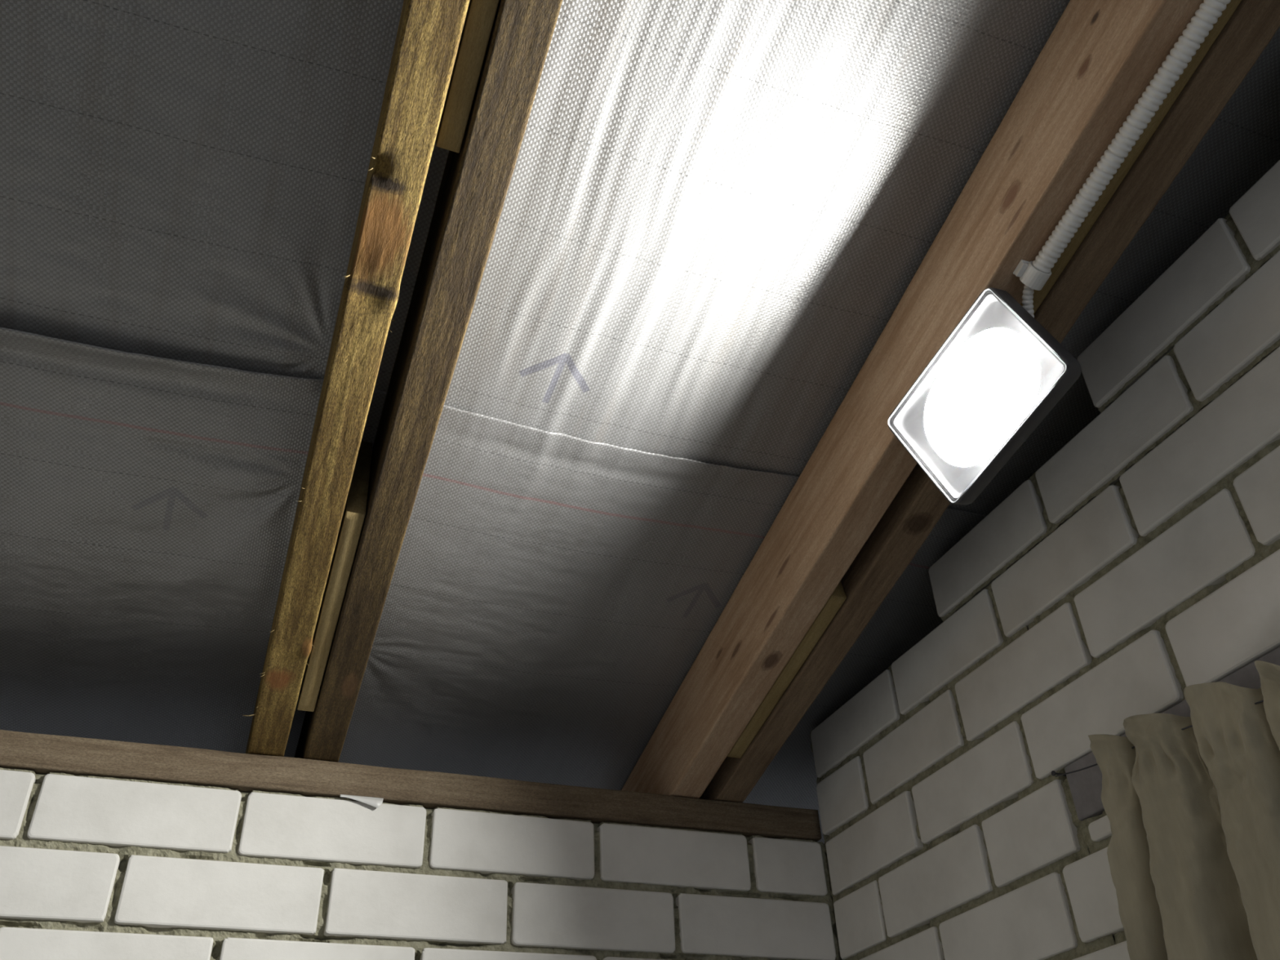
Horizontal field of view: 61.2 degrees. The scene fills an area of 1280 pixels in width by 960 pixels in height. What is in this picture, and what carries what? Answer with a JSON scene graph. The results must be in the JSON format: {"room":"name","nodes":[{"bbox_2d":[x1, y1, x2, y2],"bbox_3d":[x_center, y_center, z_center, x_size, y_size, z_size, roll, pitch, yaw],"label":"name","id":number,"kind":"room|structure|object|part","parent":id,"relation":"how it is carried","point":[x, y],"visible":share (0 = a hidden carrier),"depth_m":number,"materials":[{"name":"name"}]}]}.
{"room":"attic","nodes":[
{"label":"attic","id":0,"kind":"room"},
{"bbox_2d":[0,767,841,959],"bbox_3d":[-1.074,1.306,0.788,3.450,2.237,0.252,11,-38,-18],"label":"wall","id":1,"kind":"structure","parent":0,"point":[92,868],"depth_m":1.51,"materials":[{"name":"beige brick"}]},
{"bbox_2d":[340,794,383,808],"bbox_3d":[-0.403,0.465,1.567,0.062,0.017,0.005,11,-38,-18],"label":"scrap","id":2,"kind":"object","parent":1,"relation":"attached to","point":[376,802],"visible":1,"depth_m":1.57,"materials":[{"name":"white paper"}]},
{"bbox_2d":[0,729,821,841],"bbox_3d":[-1.207,0.323,1.378,3.188,0.050,0.121,11,-38,-18],"label":"wall plate","id":3,"kind":"object","parent":1,"relation":"on","point":[40,753],"visible":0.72,"depth_m":1.60,"materials":[{"name":"brown wood"}]},
{"bbox_2d":[242,0,469,756],"bbox_3d":[0.040,-0.986,0.627,0.073,1.084,4.208,11,-38,-18],"label":"rafter","id":4,"kind":"object","parent":3,"relation":"on","point":[428,34],"visible":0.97,"depth_m":1.13,"materials":[{"name":"brown wood"}]},
{"bbox_2d":[297,440,373,711],"bbox_3d":[-0.411,0.136,1.454,0.022,0.226,0.404,11,-38,-18],"label":"block","id":5,"kind":"object","parent":4,"relation":"attached to","point":[354,512],"visible":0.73,"depth_m":1.37,"materials":[{"name":"brown wood"}]},
{"bbox_2d":[435,0,499,152],"bbox_3d":[-0.031,-0.704,0.799,0.022,0.362,0.948,11,-38,-18],"label":"block","id":6,"kind":"object","parent":4,"relation":"attached to","point":[481,14],"visible":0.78,"depth_m":0.98,"materials":[{"name":"brown wood"}]},
{"bbox_2d":[293,0,562,762],"bbox_3d":[0.111,-0.972,0.650,0.052,1.084,4.208,11,-38,-18],"label":"rafter","id":7,"kind":"object","parent":3,"relation":"on","point":[476,180],"visible":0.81,"depth_m":1.15,"materials":[{"name":"brown wood"}]},
{"bbox_2d":[621,0,1204,798],"bbox_3d":[0.654,-0.866,0.829,0.054,1.084,4.208,11,-38,-18],"label":"rafter","id":8,"kind":"object","parent":3,"relation":"on","point":[1100,58],"visible":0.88,"depth_m":1.33,"materials":[{"name":"brown wood"}]},
{"bbox_2d":[887,284,1081,504],"bbox_3d":[0.387,-0.088,1.201,0.102,0.188,0.227,15,-40,-23],"label":"floodlight","id":9,"kind":"object","parent":8,"relation":"attached to","point":[999,372],"visible":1,"depth_m":1.19,"materials":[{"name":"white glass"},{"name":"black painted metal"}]},
{"bbox_3d":[0.375,-0.090,1.195,0.002,0.123,0.162,2,-47,-36],"label":"led panel","id":10,"kind":"part","parent":9,"relation":"part of","materials":[{"name":"white plastic"}]},
{"bbox_2d":[1013,259,1051,290],"bbox_3d":[0.425,-0.221,1.171,0.032,0.030,0.026,11,-38,-18],"label":"clip","id":11,"kind":"object","parent":8,"relation":"attached to","point":[1033,278],"visible":0.91,"depth_m":1.17,"materials":[{"name":"white plastic"}]},
{"bbox_2d":[1020,0,1241,314],"bbox_3d":[0.580,-0.571,1.009,0.024,0.369,0.977,11,-38,-18],"label":"batten","id":12,"kind":"object","parent":8,"relation":"attached to","point":[1038,295],"visible":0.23,"depth_m":1.11,"materials":[{"name":"brown wood"}]},
{"bbox_2d":[1031,0,1231,273],"bbox_3d":[0.651,-0.695,0.801,0.022,0.332,1.265,11,-38,-19],"label":"conduit","id":13,"kind":"object","parent":8,"relation":"attached to","point":[1208,12],"visible":0.98,"depth_m":1.07,"materials":[{"name":"white plastic"}]},
{"bbox_2d":[698,0,1279,802],"bbox_3d":[0.728,-0.851,0.853,0.053,1.085,4.208,11,-38,-18],"label":"rafter","id":14,"kind":"object","parent":3,"relation":"on","point":[913,513],"visible":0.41,"depth_m":1.22,"materials":[{"name":"brown wood"}]},
{"bbox_2d":[727,581,846,758],"bbox_3d":[0.204,0.256,1.659,0.024,0.225,0.399,11,-38,-18],"label":"block","id":15,"kind":"object","parent":14,"relation":"attached to","point":[837,597],"visible":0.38,"depth_m":1.59,"materials":[{"name":"brown wood"}]},
{"bbox_2d":[809,160,1279,959],"bbox_3d":[1.083,0.127,0.138,0.252,3.211,3.616,11,-38,-18],"label":"wall","id":16,"kind":"structure","parent":0,"point":[1138,566],"depth_m":1.34,"materials":[{"name":"beige brick"}]},
{"bbox_2d":[1051,770,1066,776],"bbox_3d":[0.518,0.360,1.325,0.030,0.006,0.006,11,-38,-18],"label":"nail","id":17,"kind":"object","parent":16,"relation":"attached to","point":[1054,773],"visible":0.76,"depth_m":1.32,"materials":[{"name":"grey metal"}]},
{"bbox_2d":[1055,660,1279,959],"bbox_3d":[0.656,0.550,0.609,0.088,1.156,0.956,11,-38,-18],"label":"curtain","id":18,"kind":"object","parent":17,"relation":"hanging from","point":[1191,804],"visible":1,"depth_m":1.06,"materials":[{"name":"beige fabric"}]},
{"bbox_3d":[0.642,0.119,0.946,0.027,0.060,0.928,9,-38,-16],"label":"cord","id":19,"kind":"part","parent":18,"relation":"part of","materials":[{"name":"fabric"}]},
{"bbox_2d":[1064,646,1279,820],"bbox_3d":[0.797,-0.048,0.740,0.015,0.066,1.522,11,-38,-18],"label":"lintel","id":20,"kind":"object","parent":16,"relation":"attached to","point":[1085,785],"visible":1,"depth_m":1.27,"materials":[{"name":"grey concrete"}]},
{"bbox_3d":[-0.558,-1.118,0.493,3.950,0.023,4.600,11,-52,-18],"label":"ceiling","id":21,"kind":"structure","parent":0,"visible":0},
{"bbox_2d":[0,327,986,844],"bbox_3d":[-1.120,0.171,1.468,3.870,0.276,1.051,11,-38,-18],"label":"roofing underlay","id":22,"kind":"object","parent":21,"relation":"attached to","point":[550,597],"visible":0.62,"depth_m":1.57,"materials":[{"name":"grey fabric"}]},
{"bbox_2d":[0,0,1279,515],"bbox_3d":[-0.376,-1.472,0.182,3.870,0.859,3.390,11,-38,-18],"label":"roofing underlay","id":23,"kind":"object","parent":21,"relation":"attached to","point":[715,213],"visible":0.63,"depth_m":1.22,"materials":[{"name":"grey fabric"}]}
]}

